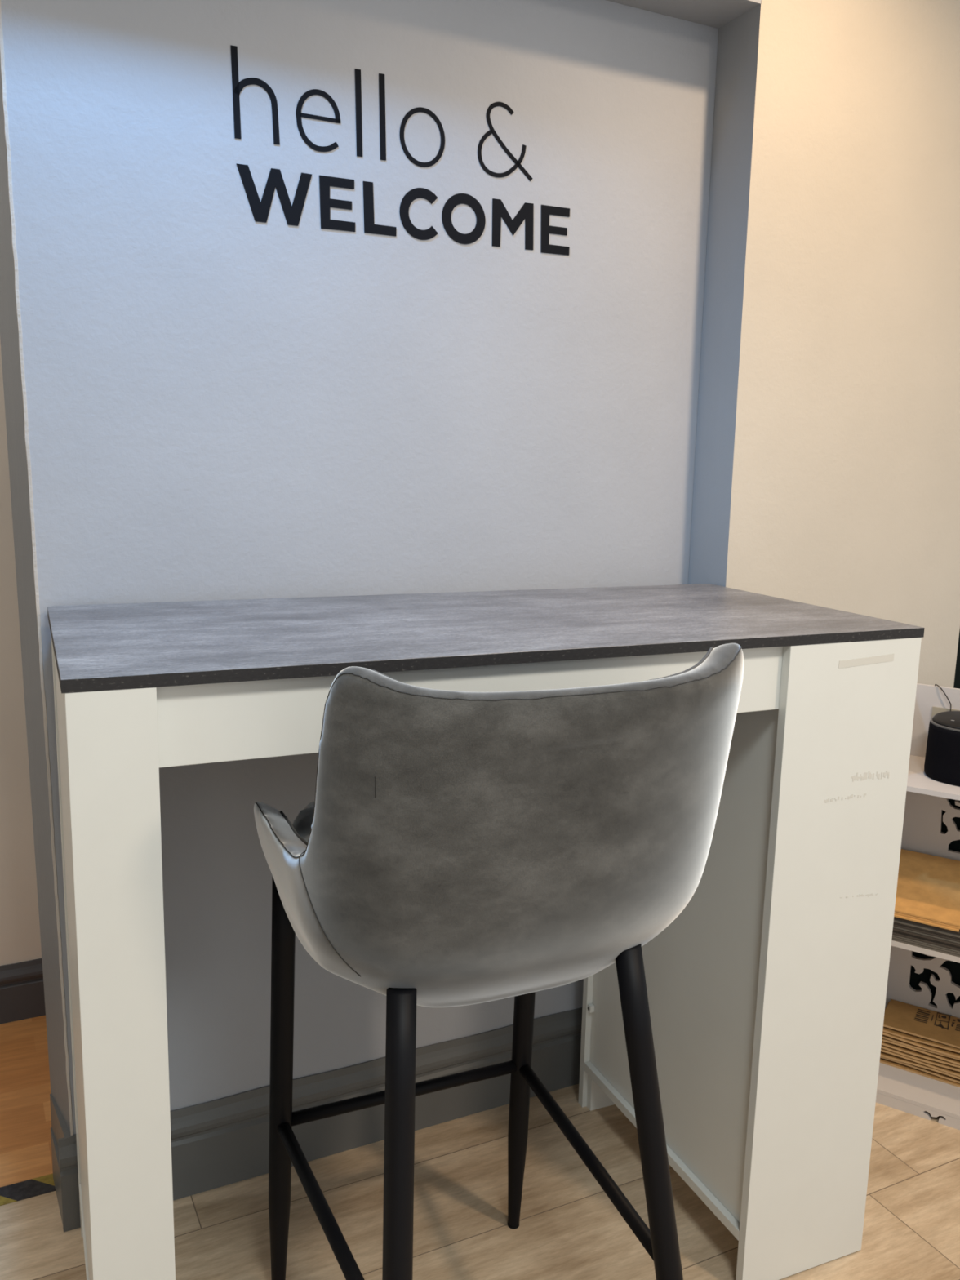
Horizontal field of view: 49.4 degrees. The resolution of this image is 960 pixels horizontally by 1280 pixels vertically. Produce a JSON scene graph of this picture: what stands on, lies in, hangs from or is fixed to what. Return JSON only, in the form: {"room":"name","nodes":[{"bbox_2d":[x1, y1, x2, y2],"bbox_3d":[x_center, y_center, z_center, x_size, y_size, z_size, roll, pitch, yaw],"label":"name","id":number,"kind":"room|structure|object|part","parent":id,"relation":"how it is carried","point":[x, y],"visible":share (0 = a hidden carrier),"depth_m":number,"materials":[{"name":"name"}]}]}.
{"room":"reception area","nodes":[
{"label":"reception area","id":0,"kind":"room"},
{"bbox_2d":[0,339,41,965],"bbox_3d":[-0.450,-0.472,2.464,5.600,2.620,0.065,-4,11,-26],"label":"wall","id":1,"kind":"structure","parent":0,"point":[20,924],"depth_m":2.28,"materials":[{"name":"paint"}]},
{"bbox_2d":[0,958,45,1024],"bbox_3d":[-0.461,0.757,2.647,5.600,0.136,0.016,-4,11,-26],"label":"baseboard","id":2,"kind":"structure","parent":1,"relation":"attached to","point":[22,997],"depth_m":2.36,"materials":[{"name":"paint"}]},
{"bbox_2d":[0,0,718,1134],"bbox_3d":[-0.095,-0.358,1.872,1.398,2.620,0.140,-4,11,-26],"label":"wall","id":3,"kind":"structure","parent":0,"point":[223,403],"depth_m":1.72,"materials":[{"name":"paint"}]},
{"bbox_2d":[0,0,73,1135],"bbox_3d":[-0.659,-0.386,1.504,0.035,2.460,0.007,-3,11,-23],"label":"trim","id":4,"kind":"structure","parent":3,"relation":"attached to","point":[2,42],"depth_m":1.55,"materials":[{"name":"paint"}]},
{"bbox_2d":[49,1093,71,1222],"bbox_3d":[-0.723,0.889,1.789,0.022,0.165,0.141,-6,12,-35],"label":"baseboard","id":5,"kind":"structure","parent":3,"relation":"attached to","point":[59,1129],"depth_m":1.79,"materials":[{"name":"paint"}]},
{"bbox_2d":[57,1007,582,1231],"bbox_3d":[-0.146,0.866,1.992,1.218,0.167,0.014,-4,11,-26],"label":"baseboard","id":6,"kind":"structure","parent":3,"relation":"attached to","point":[218,1143],"depth_m":1.93,"materials":[{"name":"paint"}]},
{"bbox_2d":[230,44,569,255],"bbox_3d":[-0.106,-0.782,1.706,0.597,0.246,0.001,-4,11,-26],"label":"sign","id":7,"kind":"object","parent":3,"relation":"attached to","point":[260,210],"depth_m":1.68,"materials":[{"name":"black plastic"}]},
{"bbox_2d":[0,1015,959,1279],"bbox_3d":[0.441,1.188,0.881,5.600,0.050,4.600,-4,11,-26],"label":"floor","id":8,"kind":"structure","parent":0,"point":[569,1228],"depth_m":1.80,"materials":[{"name":"beige wood"}]},
{"bbox_2d":[0,1173,55,1205],"bbox_3d":[-1.279,0.995,1.591,1.173,0.001,0.048,-4,11,-26],"label":"tape","id":9,"kind":"object","parent":8,"relation":"on","point":[13,1193],"visible":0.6,"depth_m":1.83,"materials":[{"name":"black plastic"}]},
{"bbox_2d":[47,583,924,1279],"bbox_3d":[-0.005,0.482,1.646,1.192,1.050,0.536,-3,11,-23],"label":"bar table","id":10,"kind":"object","parent":8,"relation":"on","point":[766,993],"visible":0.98,"depth_m":1.53,"materials":[{"name":"laminate"}]},
{"bbox_3d":[-0.608,0.474,1.658,0.091,1.035,0.016,-3,11,-23],"label":"panel","id":11,"kind":"part","parent":10,"relation":"part of","materials":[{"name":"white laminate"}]},
{"bbox_3d":[-0.536,0.470,1.404,0.015,0.935,0.494,-3,11,-23],"label":"panel","id":12,"kind":"part","parent":10,"relation":"part of","materials":[{"name":"white laminate"}]},
{"bbox_2d":[79,1183,88,1279],"bbox_3d":[-0.515,0.937,1.502,0.091,0.016,0.494,-3,11,-23],"label":"shelf","id":13,"kind":"object","parent":10,"relation":"attached to","point":[80,1185],"depth_m":1.60,"materials":[{"name":"white laminate"}]},
{"bbox_3d":[-0.403,0.561,1.197,0.091,1.035,0.016,-3,11,-23],"label":"panel","id":14,"kind":"part","parent":10,"relation":"part of","materials":[{"name":"white laminate"}]},
{"bbox_3d":[0.325,0.423,2.062,0.244,1.035,0.016,-3,11,-23],"label":"panel","id":15,"kind":"part","parent":10,"relation":"part of","materials":[{"name":"white laminate"}]},
{"bbox_2d":[583,1061,739,1240],"bbox_3d":[0.418,0.886,1.906,0.244,0.017,0.494,-3,11,-23],"label":"rail","id":16,"kind":"object","parent":10,"relation":"attached to","point":[725,1212],"depth_m":1.78,"materials":[{"name":"white laminate"}]},
{"bbox_3d":[0.335,0.422,1.782,0.015,0.935,0.494,-3,11,-23],"label":"panel","id":17,"kind":"part","parent":10,"relation":"part of","materials":[{"name":"white laminate"}]},
{"bbox_3d":[0.530,0.509,1.601,0.244,1.033,0.016,-3,11,-23],"label":"panel","id":18,"kind":"part","parent":10,"relation":"part of","materials":[{"name":"white laminate"}]},
{"bbox_2d":[253,643,743,1279],"bbox_3d":[-0.006,0.516,1.374,0.545,1.083,0.580,-3,11,-23],"label":"bar stool","id":19,"kind":"object","parent":8,"relation":"on","point":[451,848],"visible":1,"depth_m":1.12,"materials":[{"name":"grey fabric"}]},
{"bbox_3d":[-0.290,0.673,1.533,0.033,0.701,0.064,-6,12,-35],"label":"leg","id":20,"kind":"part","parent":19,"relation":"part of","materials":[{"name":"black metal"}]},
{"bbox_3d":[-0.028,0.300,1.401,0.412,0.113,0.424,-3,11,-23],"label":"seat","id":21,"kind":"part","parent":19,"relation":"part of","materials":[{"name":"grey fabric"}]},
{"bbox_3d":[-0.091,0.742,1.140,0.033,0.717,0.153,1,10,-3],"label":"leg","id":22,"kind":"part","parent":19,"relation":"part of","materials":[{"name":"black metal"}]},
{"bbox_3d":[0.015,0.201,1.290,0.530,0.434,0.456,-3,11,-23],"label":"backrest","id":23,"kind":"part","parent":19,"relation":"part of","materials":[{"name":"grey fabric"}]},
{"bbox_3d":[0.070,0.653,1.691,0.033,0.701,0.064,-1,10,-13],"label":"leg","id":24,"kind":"part","parent":19,"relation":"part of","materials":[{"name":"black metal"}]},
{"bbox_3d":[0.222,0.724,1.281,0.159,0.717,0.033,8,12,32],"label":"leg","id":25,"kind":"part","parent":19,"relation":"part of","materials":[{"name":"black metal"}]},
{"bbox_2d":[875,683,959,1129],"bbox_3d":[1.066,0.544,2.064,0.526,0.830,0.262,8,12,32],"label":"shelf unit","id":26,"kind":"object","parent":8,"relation":"on","point":[921,977],"visible":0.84,"depth_m":2.22,"materials":[{"name":"white paint"}]},
{"bbox_3d":[1.051,0.928,2.121,0.506,0.007,0.236,8,12,32],"label":"shelf","id":27,"kind":"part","parent":26,"relation":"part of","materials":[{"name":"white paint"}]},
{"bbox_2d":[879,1057,959,1087],"bbox_3d":[0.994,0.904,2.213,0.283,0.004,0.129,8,12,32],"label":"cardboard mailer","id":28,"kind":"object","parent":26,"relation":"on","point":[885,1061],"visible":0.24,"depth_m":2.19,"materials":[{"name":"brown cardboard"}]},
{"bbox_2d":[880,1056,959,1083],"bbox_3d":[0.995,0.896,2.213,0.283,0.007,0.125,8,12,32],"label":"cardboard mailer","id":29,"kind":"object","parent":28,"relation":"on","point":[939,1074],"visible":0.18,"depth_m":2.18,"materials":[{"name":"brown cardboard"}]},
{"bbox_2d":[880,1051,959,1079],"bbox_3d":[0.995,0.889,2.211,0.282,0.007,0.128,8,12,32],"label":"cardboard mailer","id":30,"kind":"object","parent":29,"relation":"on","point":[882,1054],"visible":0.13,"depth_m":2.19,"materials":[{"name":"brown cardboard"}]},
{"bbox_2d":[880,1048,959,1076],"bbox_3d":[0.995,0.881,2.209,0.282,0.007,0.128,8,12,32],"label":"cardboard mailer","id":31,"kind":"object","parent":30,"relation":"on","point":[941,1068],"visible":0.24,"depth_m":2.17,"materials":[{"name":"brown cardboard"}]},
{"bbox_2d":[880,1044,959,1071],"bbox_3d":[0.996,0.873,2.208,0.282,0.007,0.127,8,12,32],"label":"cardboard mailer","id":32,"kind":"object","parent":31,"relation":"on","point":[935,1063],"visible":0.2,"depth_m":2.18,"materials":[{"name":"brown cardboard"}]},
{"bbox_2d":[881,1040,959,1067],"bbox_3d":[0.996,0.865,2.207,0.282,0.007,0.127,8,12,32],"label":"cardboard mailer","id":33,"kind":"object","parent":32,"relation":"on","point":[908,1051],"visible":0.19,"depth_m":2.19,"materials":[{"name":"brown cardboard"}]},
{"bbox_2d":[881,1038,959,1065],"bbox_3d":[0.996,0.857,2.206,0.283,0.007,0.127,8,12,32],"label":"cardboard mailer","id":34,"kind":"object","parent":33,"relation":"on","point":[939,1056],"visible":0.14,"depth_m":2.17,"materials":[{"name":"brown cardboard"}]},
{"bbox_2d":[881,1034,959,1060],"bbox_3d":[0.996,0.849,2.204,0.284,0.007,0.126,8,12,32],"label":"cardboard mailer","id":35,"kind":"object","parent":34,"relation":"on","point":[884,1037],"visible":0.17,"depth_m":2.19,"materials":[{"name":"brown cardboard"}]},
{"bbox_2d":[882,1031,959,1058],"bbox_3d":[0.996,0.842,2.201,0.280,0.007,0.130,8,12,32],"label":"cardboard mailer","id":36,"kind":"object","parent":35,"relation":"on","point":[933,1048],"visible":0.22,"depth_m":2.17,"materials":[{"name":"brown cardboard"}]},
{"bbox_2d":[882,1001,959,1053],"bbox_3d":[0.996,0.834,2.201,0.283,0.007,0.128,8,12,32],"label":"cardboard mailer","id":37,"kind":"object","parent":36,"relation":"on","point":[891,1031],"visible":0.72,"depth_m":2.18,"materials":[{"name":"brown cardboard"}]},
{"bbox_2d":[883,999,959,1048],"bbox_3d":[1.000,0.825,2.201,0.278,0.005,0.123,8,12,32],"label":"cardboard mailer","id":38,"kind":"object","parent":37,"relation":"on","point":[944,1028],"visible":0.98,"depth_m":2.23,"materials":[{"name":"brown cardboard"}]},
{"bbox_3d":[1.125,0.529,2.156,0.506,0.830,0.010,8,12,32],"label":"panel","id":39,"kind":"part","parent":26,"relation":"part of","materials":[{"name":"white paint"}]},
{"bbox_2d":[891,937,959,957],"bbox_3d":[0.944,0.591,2.117,0.243,0.003,0.204,8,12,32],"label":"bag","id":40,"kind":"object","parent":26,"relation":"on","point":[892,939],"visible":0.09,"depth_m":2.04,"materials":[{"name":"grey plastic"}]},
{"bbox_2d":[892,936,959,955],"bbox_3d":[0.941,0.584,2.118,0.237,0.007,0.203,8,12,32],"label":"bag","id":41,"kind":"object","parent":40,"relation":"on","point":[893,937],"visible":0.11,"depth_m":2.04,"materials":[{"name":"grey plastic"}]},
{"bbox_2d":[892,933,959,952],"bbox_3d":[0.941,0.578,2.117,0.234,0.010,0.203,8,12,32],"label":"bag","id":42,"kind":"object","parent":41,"relation":"on","point":[895,935],"visible":0.11,"depth_m":2.04,"materials":[{"name":"grey plastic"}]},
{"bbox_2d":[892,931,959,951],"bbox_3d":[0.943,0.573,2.114,0.243,0.014,0.203,8,12,32],"label":"bag","id":43,"kind":"object","parent":42,"relation":"on","point":[893,932],"visible":0.13,"depth_m":2.04,"materials":[{"name":"plastic"}]},
{"bbox_2d":[892,929,959,947],"bbox_3d":[0.944,0.567,2.115,0.240,0.017,0.201,8,12,32],"label":"bag","id":44,"kind":"object","parent":43,"relation":"on","point":[892,930],"visible":0.11,"depth_m":2.04,"materials":[{"name":"plastic"}]},
{"bbox_2d":[893,927,959,946],"bbox_3d":[0.943,0.561,2.113,0.240,0.020,0.204,8,12,32],"label":"bag","id":45,"kind":"object","parent":44,"relation":"on","point":[894,929],"visible":0.18,"depth_m":2.04,"materials":[{"name":"plastic"}]},
{"bbox_2d":[893,925,959,943],"bbox_3d":[0.944,0.555,2.112,0.237,0.024,0.202,8,12,32],"label":"bag","id":46,"kind":"object","parent":45,"relation":"on","point":[894,926],"visible":0.13,"depth_m":2.04,"materials":[{"name":"grey plastic"}]},
{"bbox_2d":[893,923,959,942],"bbox_3d":[0.943,0.549,2.111,0.239,0.027,0.202,8,12,32],"label":"bag","id":47,"kind":"object","parent":46,"relation":"on","point":[894,924],"visible":0.1,"depth_m":2.04,"materials":[{"name":"plastic"}]},
{"bbox_2d":[893,921,959,939],"bbox_3d":[0.943,0.543,2.111,0.236,0.030,0.201,8,12,32],"label":"bag","id":48,"kind":"object","parent":47,"relation":"on","point":[893,922],"visible":0.11,"depth_m":2.04,"materials":[{"name":"plastic"}]},
{"bbox_2d":[893,919,959,937],"bbox_3d":[0.943,0.537,2.109,0.240,0.034,0.204,8,12,32],"label":"bag","id":49,"kind":"object","parent":48,"relation":"on","point":[894,921],"visible":0.1,"depth_m":2.04,"materials":[{"name":"grey plastic"}]},
{"bbox_2d":[893,917,959,935],"bbox_3d":[0.943,0.531,2.109,0.237,0.037,0.201,8,12,32],"label":"bag","id":50,"kind":"object","parent":49,"relation":"on","point":[904,921],"visible":0.09,"depth_m":2.04,"materials":[{"name":"plastic"}]},
{"bbox_2d":[893,916,959,933],"bbox_3d":[0.944,0.526,2.106,0.240,0.041,0.203,8,12,32],"label":"bag","id":51,"kind":"object","parent":47,"relation":"on","point":[894,917],"visible":0.12,"depth_m":2.03,"materials":[{"name":"plastic"}]},
{"bbox_2d":[893,913,959,932],"bbox_3d":[0.912,0.509,2.131,0.158,0.054,0.225,8,12,32],"label":"envelope","id":52,"kind":"object","parent":51,"relation":"on","point":[895,915],"visible":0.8,"depth_m":2.03,"materials":[{"name":"paper"}]},
{"bbox_2d":[893,911,959,928],"bbox_3d":[0.915,0.506,2.131,0.164,0.053,0.221,8,12,32],"label":"envelope","id":53,"kind":"object","parent":52,"relation":"on","point":[895,913],"visible":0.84,"depth_m":2.03,"materials":[{"name":"paper"}]},
{"bbox_2d":[894,848,959,926],"bbox_3d":[0.918,0.502,2.129,0.170,0.052,0.220,8,12,32],"label":"wooden board","id":54,"kind":"object","parent":52,"relation":"on","point":[928,886],"visible":0.84,"depth_m":2.12,"materials":[{"name":"wood"}]},
{"bbox_3d":[1.058,0.610,2.064,0.506,0.011,0.236,8,12,32],"label":"shelf","id":55,"kind":"part","parent":26,"relation":"part of","materials":[{"name":"white paint"}]},
{"bbox_3d":[1.065,0.295,2.008,0.506,0.010,0.236,8,12,32],"label":"shelf","id":56,"kind":"part","parent":26,"relation":"part of","materials":[{"name":"white paint"}]},
{"bbox_2d":[924,711,959,786],"bbox_3d":[0.998,0.218,2.063,0.212,0.118,0.170,8,12,31],"label":"speaker","id":57,"kind":"object","parent":26,"relation":"on","point":[942,757],"visible":1,"depth_m":2.04},
{"bbox_2d":[934,684,951,711],"bbox_3d":[0.964,0.170,2.197,0.017,0.155,0.054,-1,10,-14],"label":"cable","id":58,"kind":"object","parent":26,"relation":"on","point":[935,684],"visible":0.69,"depth_m":2.17,"materials":[{"name":"black plastic"}]},
{"bbox_3d":[0.974,0.169,2.185,0.054,0.052,0.004,8,12,32],"label":"socket plate","id":59,"kind":"part","parent":26,"relation":"part of","materials":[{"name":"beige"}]},
{"bbox_2d":[607,0,959,688],"bbox_3d":[0.197,-0.351,1.873,1.885,2.620,0.120,-4,11,-26],"label":"wall","id":60,"kind":"structure","parent":0,"point":[827,469],"depth_m":2.00,"materials":[{"name":"beige paint"}]},
{"bbox_2d":[953,629,959,688],"bbox_3d":[1.467,-0.462,2.656,2.000,2.620,0.040,-4,11,-26],"label":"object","id":61,"kind":"structure","parent":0,"point":[957,677],"depth_m":2.59,"materials":[{"name":"black"}]}
]}

